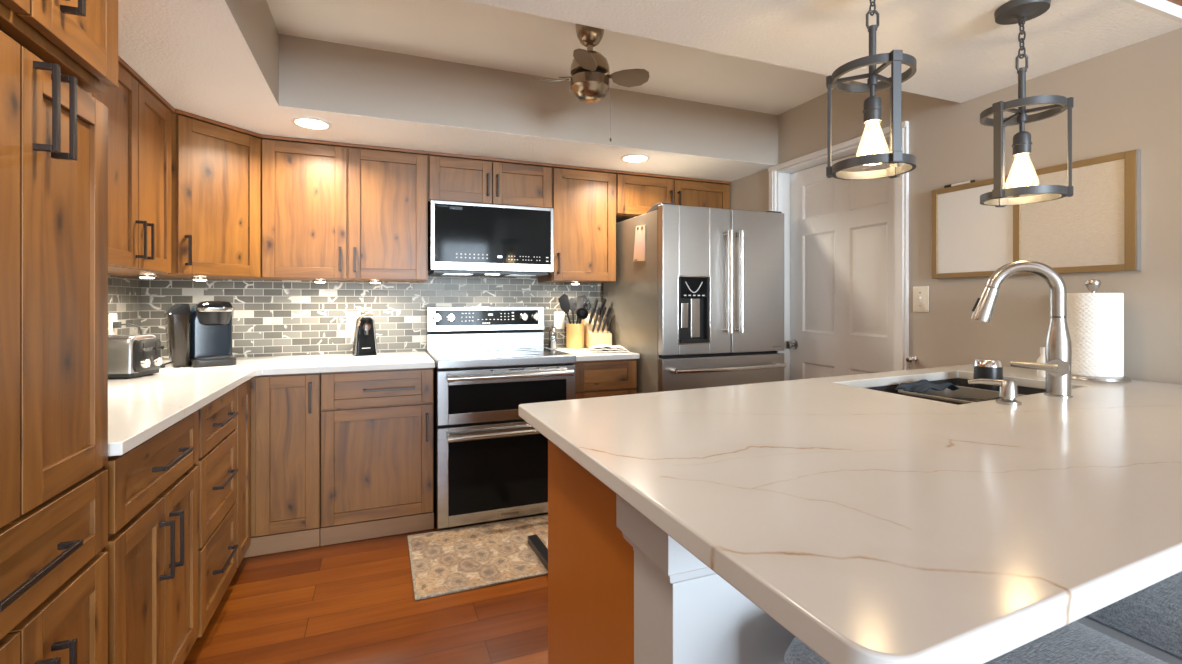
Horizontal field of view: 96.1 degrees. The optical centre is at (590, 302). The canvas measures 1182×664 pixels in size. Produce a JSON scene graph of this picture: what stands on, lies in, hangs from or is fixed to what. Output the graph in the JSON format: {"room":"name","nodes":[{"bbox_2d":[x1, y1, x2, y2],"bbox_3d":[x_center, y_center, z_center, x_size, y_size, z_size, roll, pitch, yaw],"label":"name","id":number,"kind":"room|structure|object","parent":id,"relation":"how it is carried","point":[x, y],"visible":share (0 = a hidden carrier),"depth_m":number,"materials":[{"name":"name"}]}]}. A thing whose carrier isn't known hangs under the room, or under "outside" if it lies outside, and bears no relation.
{"room":"kitchen","nodes":[
{"label":"kitchen","id":0,"kind":"room"},
{"bbox_2d":[183,510,547,663],"bbox_3d":[1.089,1.201,-0.778,3.790,0.050,9.200,0,0,-22],"label":"floor","id":1,"kind":"structure","parent":0,"point":[353,602],"depth_m":1.99,"materials":[{"name":"brown wood"}]},
{"bbox_2d":[0,0,117,663],"bbox_3d":[-1.202,0.163,0.762,0.672,2.027,0.618,0,0,-22],"label":"pantry cabinet","id":2,"kind":"object","parent":1,"relation":"on","point":[54,133],"visible":1,"depth_m":0.96,"materials":[{"name":"brown wood"}]},
{"bbox_2d":[98,410,198,663],"bbox_3d":[-1.443,0.757,1.344,0.655,0.837,0.638,0,0,-22],"label":"base cabinet","id":3,"kind":"object","parent":1,"relation":"on","point":[152,548],"visible":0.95,"depth_m":1.40,"materials":[{"name":"brown wood"}]},
{"bbox_2d":[193,388,237,637],"bbox_3d":[-1.652,0.757,1.870,0.655,0.837,0.490,0,0,-22],"label":"base cabinet","id":4,"kind":"object","parent":1,"relation":"on","point":[217,463],"visible":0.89,"depth_m":1.93,"materials":[{"name":"brown wood"}]},
{"bbox_2d":[234,373,320,567],"bbox_3d":[-1.789,0.757,2.549,0.903,0.837,0.868,0,0,-22],"label":"base cabinet","id":5,"kind":"object","parent":1,"relation":"on","point":[278,428],"visible":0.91,"depth_m":2.49,"materials":[{"name":"brown wood"}]},
{"bbox_2d":[108,351,434,455],"bbox_3d":[-1.329,0.322,2.123,1.429,0.030,2.002,0,0,-22],"label":"countertop","id":6,"kind":"structure","parent":5,"relation":"on","point":[140,408],"depth_m":2.00,"materials":[{"name":"white stone"}]},
{"bbox_2d":[113,322,141,334],"bbox_3d":[-2.195,0.199,2.444,0.080,0.211,0.248,0,0,-6],"label":"power cord","id":7,"kind":"object","parent":6,"relation":"on","point":[115,324],"visible":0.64,"depth_m":2.50,"materials":[{"name":"grey plastic"}]},
{"bbox_2d":[108,335,163,378],"bbox_3d":[-1.940,0.223,2.184,0.280,0.169,0.168,0,0,-5],"label":"toaster","id":8,"kind":"object","parent":6,"relation":"on","point":[129,356],"visible":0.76,"depth_m":2.12,"materials":[{"name":"metal"}]},
{"bbox_2d":[160,301,236,367],"bbox_3d":[-1.931,0.150,2.578,0.325,0.313,0.296,0,0,-42],"label":"coffee maker","id":9,"kind":"object","parent":6,"relation":"on","point":[198,336],"visible":0.99,"depth_m":2.54,"materials":[{"name":"black plastic"}]},
{"bbox_2d":[197,356,230,358],"bbox_3d":[-1.831,0.269,2.582,0.131,0.004,0.100,0,0,-42],"label":"drip tray","id":10,"kind":"object","parent":9,"relation":"on","point":[198,357],"depth_m":2.56,"materials":[{"name":"grey plastic"}]},
{"bbox_2d":[352,312,377,355],"bbox_3d":[-1.309,0.182,3.072,0.126,0.251,0.112,0,0,-36],"label":"can opener","id":11,"kind":"object","parent":6,"relation":"on","point":[365,343],"visible":1,"depth_m":3.04,"materials":[{"name":"black plastic"}]},
{"bbox_2d":[320,368,433,545],"bbox_3d":[-1.163,0.756,2.917,0.526,0.835,0.647,0,0,-22],"label":"base cabinet","id":12,"kind":"object","parent":1,"relation":"on","point":[377,426],"visible":0.98,"depth_m":2.65,"materials":[{"name":"brown wood"}]},
{"bbox_2d":[407,514,547,599],"bbox_3d":[-0.365,1.170,2.545,0.946,0.010,0.609,0,0,-22],"label":"kitchen rug","id":13,"kind":"object","parent":1,"relation":"on","point":[443,562],"visible":0.55,"depth_m":2.44,"materials":[{"name":"beige fabric"}]},
{"bbox_2d":[528,534,547,570],"bbox_3d":[-0.183,1.149,2.345,0.046,0.034,0.523,0,0,-24],"label":"bar","id":14,"kind":"object","parent":13,"relation":"on","point":[534,541],"visible":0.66,"depth_m":2.45,"materials":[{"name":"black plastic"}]},
{"bbox_2d":[426,306,575,528],"bbox_3d":[-0.543,0.603,3.105,0.746,1.147,0.752,0,0,-22],"label":"oven range","id":15,"kind":"object","parent":1,"relation":"on","point":[490,464],"visible":0.96,"depth_m":2.83,"materials":[{"name":"silver metal"}]},
{"bbox_2d":[430,347,565,358],"bbox_3d":[-0.557,0.309,3.141,0.721,0.024,0.580,0,0,-22],"label":"cooktop","id":16,"kind":"object","parent":15,"relation":"in","point":[435,352],"depth_m":3.14,"materials":[{"name":"grey glass"}]},
{"bbox_2d":[548,439,633,663],"bbox_3d":[0.868,0.731,1.480,1.920,0.890,0.527,0,0,-22],"label":"kitchen island","id":17,"kind":"object","parent":1,"relation":"on","point":[591,562],"visible":0.05,"depth_m":1.10,"materials":[{"name":"brown wood"}]},
{"bbox_2d":[519,364,1181,663],"bbox_3d":[0.906,0.271,1.289,1.991,0.030,1.186,0,0,-22],"label":"island countertop","id":18,"kind":"structure","parent":17,"relation":"on","point":[872,526],"depth_m":0.70,"materials":[{"name":"white stone"}]},
{"bbox_2d":[866,378,1045,394],"bbox_3d":[1.146,0.397,1.658,0.700,0.219,0.475,0,0,-22],"label":"sink","id":19,"kind":"object","parent":18,"relation":"in","point":[957,382],"visible":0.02,"depth_m":1.82,"materials":[{"name":"grey"}]},
{"bbox_2d":[898,386,1023,404],"bbox_3d":[1.202,0.393,1.665,0.288,0.203,0.344,0,0,-26],"label":"tub","id":20,"kind":"object","parent":19,"relation":"in","point":[968,392],"visible":0.16,"depth_m":1.76,"materials":[{"name":"grey metal"}]},
{"bbox_2d":[895,379,958,392],"bbox_3d":[1.115,0.280,1.762,0.180,0.032,0.104,0,0,-26],"label":"cloth","id":21,"kind":"object","parent":20,"relation":"on","point":[921,386],"visible":1,"depth_m":1.74,"materials":[{"name":"blue"}]},
{"bbox_2d":[946,397,1000,401],"bbox_3d":[1.252,0.327,1.690,0.293,0.045,0.172,0,0,-26],"label":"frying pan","id":22,"kind":"object","parent":20,"relation":"in","point":[959,398],"visible":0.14,"depth_m":1.73,"materials":[{"name":"black metal"}]},
{"bbox_2d":[973,358,1002,390],"bbox_3d":[1.375,0.346,1.839,0.086,0.295,0.086,0,0,-22],"label":"tumbler","id":23,"kind":"object","parent":19,"relation":"in","point":[984,368],"visible":0.43,"depth_m":1.81,"materials":[{"name":"black plastic"}]},
{"bbox_2d":[968,379,1021,405],"bbox_3d":[1.033,0.227,1.359,0.052,0.059,0.108,0,0,-44],"label":"soap dispenser","id":24,"kind":"object","parent":18,"relation":"on","point":[1008,392],"visible":1,"depth_m":1.33,"materials":[{"name":"silver metal"}]},
{"bbox_2d":[971,260,1072,397],"bbox_3d":[1.197,0.070,1.478,0.226,0.373,0.080,0,0,26],"label":"kitchen faucet","id":25,"kind":"object","parent":18,"relation":"on","point":[1058,346],"visible":1,"depth_m":1.45,"materials":[{"name":"silver metal"}]},
{"bbox_2d":[1037,347,1045,376],"bbox_3d":[1.555,0.205,1.819,0.043,0.101,0.043,0,0,-22],"label":"dish soap bottle","id":26,"kind":"object","parent":18,"relation":"on","point":[1040,373],"visible":0.43,"depth_m":1.81,"materials":[{"name":"white plastic"}]},
{"bbox_2d":[1071,279,1130,382],"bbox_3d":[1.668,0.090,1.765,0.180,0.332,0.180,0,0,-22],"label":"paper towel holder","id":27,"kind":"object","parent":18,"relation":"on","point":[1092,285],"visible":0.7,"depth_m":1.72,"materials":[{"name":"silver metal"}]},
{"bbox_2d":[1066,293,1123,376],"bbox_3d":[1.668,0.105,1.765,0.145,0.270,0.145,0,0,-22],"label":"paper towel roll","id":28,"kind":"object","parent":27,"relation":"on","point":[1095,321],"visible":0.9,"depth_m":1.71,"materials":[{"name":"white paper"}]},
{"bbox_2d":[573,359,636,398],"bbox_3d":[-0.017,0.757,3.374,0.402,0.837,0.647,0,0,-22],"label":"base cabinet","id":29,"kind":"object","parent":1,"relation":"on","point":[600,378],"visible":0.24,"depth_m":3.11,"materials":[{"name":"brown wood"}]},
{"bbox_2d":[547,347,639,360],"bbox_3d":[-0.018,0.322,3.379,0.408,0.030,0.639,0,0,-22],"label":"countertop","id":30,"kind":"structure","parent":29,"relation":"on","point":[583,354],"depth_m":3.12,"materials":[{"name":"white stone"}]},
{"bbox_2d":[548,326,554,347],"bbox_3d":[-0.263,0.234,3.554,0.048,0.147,0.048,0,0,-22],"label":"shaker","id":31,"kind":"object","parent":30,"relation":"on","point":[550,326],"visible":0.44,"depth_m":3.56,"materials":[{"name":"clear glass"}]},
{"bbox_2d":[550,326,556,348],"bbox_3d":[-0.246,0.234,3.480,0.048,0.147,0.048,0,0,-22],"label":"shaker","id":32,"kind":"object","parent":30,"relation":"on","point":[553,344],"visible":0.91,"depth_m":3.47,"materials":[{"name":"silver glass"}]},
{"bbox_2d":[566,323,583,348],"bbox_3d":[-0.105,0.226,3.547,0.120,0.163,0.120,0,0,-22],"label":"utensil crock","id":33,"kind":"object","parent":30,"relation":"on","point":[574,332],"visible":0.95,"depth_m":3.50,"materials":[{"name":"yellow wood"}]},
{"bbox_2d":[558,293,570,323],"bbox_3d":[-0.149,0.116,3.510,0.138,0.347,0.036,0,0,-22],"label":"spatula","id":34,"kind":"object","parent":33,"relation":"in","point":[564,303],"visible":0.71,"depth_m":3.50,"materials":[{"name":"black plastic"}]},
{"bbox_2d":[569,298,576,323],"bbox_3d":[-0.124,0.130,3.558,0.060,0.317,0.015,0,0,-1],"label":"serving spoon","id":35,"kind":"object","parent":33,"relation":"in","point":[573,304],"visible":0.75,"depth_m":3.55,"materials":[{"name":"black plastic"}]},
{"bbox_2d":[576,295,586,323],"bbox_3d":[-0.091,0.121,3.616,0.052,0.339,0.143,0,0,44],"label":"slotted spatula","id":36,"kind":"object","parent":33,"relation":"in","point":[579,298],"visible":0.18,"depth_m":3.64,"materials":[{"name":"black plastic"}]},
{"bbox_2d":[576,308,588,323],"bbox_3d":[-0.071,0.163,3.505,0.117,0.253,0.054,0,0,18],"label":"ladle","id":37,"kind":"object","parent":33,"relation":"in","point":[582,313],"visible":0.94,"depth_m":3.50,"materials":[{"name":"black plastic"}]},
{"bbox_2d":[578,297,589,323],"bbox_3d":[-0.066,0.129,3.558,0.115,0.321,0.019,0,0,-15],"label":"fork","id":38,"kind":"object","parent":33,"relation":"in","point":[581,304],"visible":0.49,"depth_m":3.56,"materials":[{"name":"black plastic"}]},
{"bbox_2d":[581,313,611,348],"bbox_3d":[0.036,0.191,3.563,0.146,0.231,0.185,0,0,-22],"label":"knife block","id":39,"kind":"object","parent":30,"relation":"on","point":[590,339],"visible":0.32,"depth_m":3.50,"materials":[{"name":"brown wood"}]},
{"bbox_2d":[588,306,594,324],"bbox_3d":[0.004,0.091,3.510,0.017,0.126,0.087,0,0,-27],"label":"knife","id":40,"kind":"object","parent":39,"relation":"in","point":[593,307],"visible":1,"depth_m":3.50,"materials":[{"name":"black plastic"}]},
{"bbox_2d":[592,317,597,332],"bbox_3d":[0.023,0.151,3.463,0.014,0.107,0.073,0,0,-29],"label":"knife","id":41,"kind":"object","parent":39,"relation":"in","point":[596,318],"visible":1,"depth_m":3.45,"materials":[{"name":"black plastic"}]},
{"bbox_2d":[593,298,597,316],"bbox_3d":[0.025,0.039,3.548,0.017,0.126,0.086,0,0,-22],"label":"knife","id":42,"kind":"object","parent":39,"relation":"in","point":[596,299],"visible":0.63,"depth_m":3.52,"materials":[{"name":"black plastic"}]},
{"bbox_2d":[593,306,600,323],"bbox_3d":[0.039,0.091,3.524,0.017,0.126,0.088,0,0,-32],"label":"knife","id":43,"kind":"object","parent":39,"relation":"in","point":[599,307],"visible":0.65,"depth_m":3.50,"materials":[{"name":"black plastic"}]},
{"bbox_2d":[596,317,602,332],"bbox_3d":[0.056,0.151,3.476,0.014,0.107,0.073,0,0,-29],"label":"knife","id":44,"kind":"object","parent":39,"relation":"in","point":[601,318],"visible":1,"depth_m":3.47,"materials":[{"name":"black plastic"}]},
{"bbox_2d":[598,306,606,323],"bbox_3d":[0.074,0.092,3.538,0.018,0.126,0.089,0,0,-36],"label":"knife","id":45,"kind":"object","parent":39,"relation":"in","point":[604,307],"visible":0.6,"depth_m":3.52,"materials":[{"name":"black plastic"}]},
{"bbox_2d":[599,299,606,316],"bbox_3d":[0.075,0.040,3.569,0.018,0.126,0.088,0,0,-35],"label":"knife","id":46,"kind":"object","parent":39,"relation":"in","point":[604,300],"visible":0.73,"depth_m":3.55,"materials":[{"name":"black plastic"}]},
{"bbox_2d":[601,317,607,332],"bbox_3d":[0.088,0.151,3.489,0.014,0.107,0.073,0,0,-29],"label":"knife","id":47,"kind":"object","parent":39,"relation":"in","point":[606,318],"visible":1,"depth_m":3.48,"materials":[{"name":"black plastic"}]},
{"bbox_2d":[603,306,611,323],"bbox_3d":[0.109,0.092,3.552,0.019,0.126,0.090,0,0,-41],"label":"knife","id":48,"kind":"object","parent":39,"relation":"in","point":[610,308],"visible":0.64,"depth_m":3.54,"materials":[{"name":"black plastic"}]},
{"bbox_2d":[606,317,612,332],"bbox_3d":[0.121,0.151,3.502,0.014,0.107,0.073,0,0,-29],"label":"knife","id":49,"kind":"object","parent":39,"relation":"in","point":[611,318],"visible":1,"depth_m":3.49,"materials":[{"name":"black plastic"}]},
{"bbox_2d":[589,344,628,352],"bbox_3d":[0.109,0.285,3.288,0.229,0.041,0.169,0,0,-8],"label":"tea towel","id":50,"kind":"object","parent":30,"relation":"on","point":[599,348],"visible":1,"depth_m":3.22,"materials":[{"name":"white fabric"}]},
{"bbox_2d":[603,202,785,393],"bbox_3d":[0.646,0.311,3.433,0.846,1.730,0.927,0,0,-22],"label":"refrigerator","id":51,"kind":"object","parent":1,"relation":"on","point":[704,307],"visible":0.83,"depth_m":3.07,"materials":[{"name":"silver metal"}]},
{"bbox_2d":[633,225,645,260],"bbox_3d":[0.289,-0.350,3.185,0.007,0.218,0.155,0,0,-22],"label":"notepad","id":52,"kind":"object","parent":51,"relation":"attached to","point":[640,234],"visible":1,"depth_m":3.17,"materials":[{"name":"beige paper"}]},
{"bbox_2d":[616,494,794,663],"bbox_3d":[0.977,0.731,1.176,1.942,0.890,0.174,0,0,-22],"label":"island base","id":53,"kind":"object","parent":1,"relation":"on","point":[685,612],"depth_m":0.79,"materials":[{"name":"grey paint"}]},
{"bbox_2d":[784,621,1168,663],"bbox_3d":[0.530,0.808,0.622,0.456,0.735,0.431,0,0,-22],"label":"counter stool","id":54,"kind":"object","parent":1,"relation":"on","point":[1075,642],"visible":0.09,"depth_m":0.68,"materials":[{"name":"grey fabric"}]},
{"bbox_2d":[1076,571,1181,663],"bbox_3d":[1.075,0.808,0.839,0.454,0.735,0.431,0,0,-22],"label":"counter stool","id":55,"kind":"object","parent":1,"relation":"on","point":[1148,620],"visible":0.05,"depth_m":0.82,"materials":[{"name":"grey fabric"}]},
{"bbox_2d":[225,0,777,164],"bbox_3d":[-0.242,-1.027,2.154,3.490,0.344,1.243,0,0,-22],"label":"soffit","id":56,"kind":"structure","parent":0,"point":[304,73],"depth_m":2.64,"materials":[{"name":"beige paint"}]},
{"bbox_2d":[266,0,849,114],"bbox_3d":[0.114,-1.184,2.296,2.725,0.030,1.123,0,0,-22],"label":"ceiling","id":57,"kind":"structure","parent":0,"point":[457,31],"depth_m":2.42,"materials":[{"name":"white paint"}]},
{"bbox_2d":[532,24,648,141],"bbox_3d":[-0.004,-0.916,2.209,0.376,0.505,0.376,0,0,-40],"label":"ceiling fan","id":58,"kind":"object","parent":57,"relation":"hanging from","point":[590,75],"visible":0.98,"depth_m":2.17,"materials":[{"name":"brown metal"}]},
{"bbox_2d":[118,0,1181,181],"bbox_3d":[-0.267,-0.855,2.217,3.490,0.001,2.632,0,0,-22],"label":"ceiling","id":59,"kind":"structure","parent":0,"point":[960,51],"depth_m":1.77,"materials":[{"name":"white paint"}]},
{"bbox_2d":[291,116,331,129],"bbox_3d":[-1.330,-0.850,2.529,0.176,0.006,0.176,0,0,-22],"label":"recessed light","id":60,"kind":"object","parent":59,"relation":"in","point":[306,122],"visible":1,"depth_m":2.52,"materials":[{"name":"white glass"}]},
{"bbox_2d":[620,154,649,161],"bbox_3d":[0.262,-0.850,3.144,0.176,0.006,0.176,0,0,-22],"label":"recessed light","id":61,"kind":"object","parent":59,"relation":"in","point":[630,157],"visible":1,"depth_m":3.14,"materials":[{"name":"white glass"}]},
{"bbox_2d":[826,0,916,179],"bbox_3d":[0.742,-0.595,1.383,0.208,0.516,0.205,0,0,-22],"label":"pendant light","id":62,"kind":"object","parent":59,"relation":"hanging from","point":[872,106],"visible":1,"depth_m":1.38,"materials":[{"name":"black metal"}]},
{"bbox_2d":[862,85,882,124],"bbox_3d":[0.734,-0.517,1.385,0.047,0.094,0.047,0,0,-22],"label":"socket","id":63,"kind":"object","parent":62,"relation":"attached to","point":[872,106],"depth_m":1.37,"materials":[{"name":"black metal"}]},
{"bbox_2d":[980,0,1073,206],"bbox_3d":[1.238,-0.573,1.529,0.208,0.562,0.201,0,0,-22],"label":"pendant light","id":64,"kind":"object","parent":59,"relation":"hanging from","point":[1013,11],"visible":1,"depth_m":1.51,"materials":[{"name":"black metal"}]},
{"bbox_2d":[1012,121,1031,156],"bbox_3d":[1.243,-0.472,1.532,0.047,0.094,0.047,0,0,-22],"label":"socket","id":65,"kind":"object","parent":64,"relation":"attached to","point":[1022,143],"depth_m":1.52,"materials":[{"name":"black metal"}]},
{"bbox_2d":[1120,0,1181,22],"bbox_3d":[0.223,-0.872,0.987,3.490,0.036,0.015,0,0,-22],"label":"trim","id":66,"kind":"structure","parent":59,"relation":"attached to","point":[1164,8],"depth_m":1.56,"materials":[{"name":"white paint"}]},
{"bbox_2d":[729,28,1181,384],"bbox_3d":[2.626,-1.077,-0.166,0.120,4.605,9.200,0,0,-22],"label":"wall","id":67,"kind":"structure","parent":0,"point":[1128,98],"depth_m":2.00,"materials":[{"name":"beige paint"}]},
{"bbox_2d":[784,143,892,379],"bbox_3d":[1.391,0.178,2.975,0.099,1.971,0.796,0,0,-22],"label":"door","id":68,"kind":"structure","parent":67,"relation":"in","point":[841,231],"depth_m":2.98,"materials":[{"name":"white wood"}]},
{"bbox_2d":[768,121,908,380],"bbox_3d":[1.374,0.162,2.964,0.159,2.028,0.951,0,0,-22],"label":"trim","id":69,"kind":"structure","parent":67,"relation":"attached to","point":[779,181],"depth_m":2.55,"materials":[{"name":"white wood"}]},
{"bbox_2d":[906,356,917,368],"bbox_3d":[1.487,0.281,2.465,0.048,0.062,0.032,0,0,-22],"label":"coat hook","id":70,"kind":"object","parent":67,"relation":"attached to","point":[909,359],"visible":1,"depth_m":2.46,"materials":[{"name":"silver metal"}]},
{"bbox_2d":[913,286,928,311],"bbox_3d":[1.513,-0.013,2.443,0.016,0.118,0.075,0,0,-22],"label":"light switch","id":71,"kind":"object","parent":67,"relation":"attached to","point":[920,293],"visible":1,"depth_m":2.44,"materials":[{"name":"beige plastic"}]},
{"bbox_2d":[932,149,1140,278],"bbox_3d":[1.663,-0.301,2.058,0.022,0.395,0.695,0,0,-22],"label":"board","id":72,"kind":"object","parent":67,"relation":"attached to","point":[1097,228],"visible":0.88,"depth_m":1.95,"materials":[{"name":"beige wood"}]},
{"bbox_2d":[944,180,974,187],"bbox_3d":[1.576,-0.505,2.272,0.012,0.012,0.123,0,0,-22],"label":"marker","id":73,"kind":"object","parent":72,"relation":"on","point":[970,181],"visible":1,"depth_m":2.27,"materials":[{"name":"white plastic"}]},
{"bbox_2d":[1167,0,1181,5],"bbox_3d":[1.438,-2.045,-2.060,3.490,2.310,6.560,0,0,-22],"label":"vault","id":74,"kind":"object","parent":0,"point":[1178,2],"depth_m":1.58,"materials":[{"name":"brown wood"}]},
{"bbox_3d":[-0.692,-0.026,3.528,3.910,2.505,0.120,0,0,-22],"label":"wall","id":75,"kind":"structure","parent":0,"visible":0},
{"bbox_2d":[262,135,427,281],"bbox_3d":[-1.355,-0.488,2.993,0.814,0.728,0.365,0,0,-22],"label":"upper cabinet","id":76,"kind":"object","parent":75,"relation":"attached to","point":[332,211],"visible":1,"depth_m":2.84,"materials":[{"name":"brown wood"}]},
{"bbox_2d":[313,279,326,282],"bbox_3d":[-1.487,-0.115,2.916,0.068,0.018,0.068,0,0,-22],"label":"puck light","id":77,"kind":"object","parent":76,"relation":"attached to","point":[314,280],"visible":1,"depth_m":2.89,"materials":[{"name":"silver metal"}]},
{"bbox_2d":[369,280,381,282],"bbox_3d":[-1.227,-0.115,3.019,0.068,0.018,0.068,0,0,-22],"label":"puck light","id":78,"kind":"object","parent":76,"relation":"attached to","point":[370,281],"visible":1,"depth_m":2.99,"materials":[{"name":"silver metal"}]},
{"bbox_2d":[141,273,602,359],"bbox_3d":[-1.115,0.061,3.291,2.692,0.520,0.008,0,0,-22],"label":"tile backsplash","id":79,"kind":"structure","parent":75,"relation":"attached to","point":[270,317],"depth_m":3.13,"materials":[{"name":"tile"}]},
{"bbox_2d":[347,312,360,331],"bbox_3d":[-1.413,0.118,3.163,0.075,0.118,0.008,0,0,-22],"label":"wall outlet","id":80,"kind":"object","parent":79,"relation":"attached to","point":[351,316],"visible":0.76,"depth_m":3.16,"materials":[{"name":"beige plastic"}]},
{"bbox_2d":[554,312,564,328],"bbox_3d":[-0.217,0.126,3.640,0.075,0.118,0.008,0,0,-22],"label":"wall outlet","id":81,"kind":"object","parent":79,"relation":"attached to","point":[559,317],"visible":0.94,"depth_m":3.64,"materials":[{"name":"beige plastic"}]},
{"bbox_2d":[428,152,552,207],"bbox_3d":[-0.633,-0.714,3.280,0.735,0.276,0.365,0,0,-22],"label":"upper cabinet","id":82,"kind":"object","parent":75,"relation":"attached to","point":[451,177],"visible":0.91,"depth_m":3.13,"materials":[{"name":"brown wood"}]},
{"bbox_2d":[428,200,553,276],"bbox_3d":[-0.630,-0.365,3.264,0.715,0.404,0.394,0,0,-22],"label":"microwave oven","id":83,"kind":"object","parent":82,"relation":"attached to","point":[465,239],"visible":0.97,"depth_m":3.08,"materials":[{"name":"silver metal"}]},
{"bbox_2d":[538,164,616,282],"bbox_3d":[-0.090,-0.492,3.497,0.430,0.720,0.365,0,0,-22],"label":"upper cabinet","id":84,"kind":"object","parent":75,"relation":"attached to","point":[583,198],"visible":0.96,"depth_m":3.36,"materials":[{"name":"brown wood"}]},
{"bbox_2d":[615,170,730,222],"bbox_3d":[0.523,-0.711,3.741,0.886,0.283,0.365,0,0,-22],"label":"upper cabinet","id":85,"kind":"object","parent":75,"relation":"attached to","point":[637,193],"visible":0.54,"depth_m":3.57,"materials":[{"name":"brown wood"}]},
{"bbox_3d":[-0.728,-1.076,-1.502,0.120,4.605,9.200,0,0,-22],"label":"wall","id":86,"kind":"structure","parent":0,"visible":0},
{"bbox_2d":[108,275,140,334],"bbox_3d":[-1.999,0.093,1.861,0.008,0.455,2.010,0,0,-22],"label":"tile backsplash","id":87,"kind":"structure","parent":86,"relation":"attached to","point":[124,293],"depth_m":2.62,"materials":[{"name":"tile"}]},
{"bbox_2d":[109,313,116,334],"bbox_3d":[-2.242,0.111,2.491,0.006,0.116,0.076,0,0,-22],"label":"wall outlet","id":88,"kind":"object","parent":87,"relation":"attached to","point":[112,316],"visible":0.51,"depth_m":2.48,"materials":[{"name":"beige plastic"}]},
{"bbox_2d":[87,56,174,273],"bbox_3d":[-1.716,-0.488,1.642,0.352,0.728,1.390,0,0,-22],"label":"upper cabinet","id":89,"kind":"object","parent":86,"relation":"attached to","point":[139,117],"visible":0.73,"depth_m":1.99,"materials":[{"name":"brown wood"}]},
{"bbox_2d":[108,109,269,279],"bbox_3d":[-1.966,-0.488,2.616,0.608,0.728,0.612,0,0,-22],"label":"upper cabinet","id":90,"kind":"object","parent":86,"relation":"attached to","point":[216,167],"visible":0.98,"depth_m":2.50,"materials":[{"name":"brown wood"}]},
{"bbox_2d":[137,274,156,278],"bbox_3d":[-2.000,-0.115,2.394,0.068,0.018,0.068,0,0,-22],"label":"puck light","id":91,"kind":"object","parent":90,"relation":"attached to","point":[145,276],"visible":0.98,"depth_m":2.37,"materials":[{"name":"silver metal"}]},
{"bbox_2d":[192,277,208,280],"bbox_3d":[-1.941,-0.115,2.638,0.068,0.018,0.068,0,0,-22],"label":"puck light","id":92,"kind":"object","parent":90,"relation":"attached to","point":[193,278],"visible":0.93,"depth_m":2.62,"materials":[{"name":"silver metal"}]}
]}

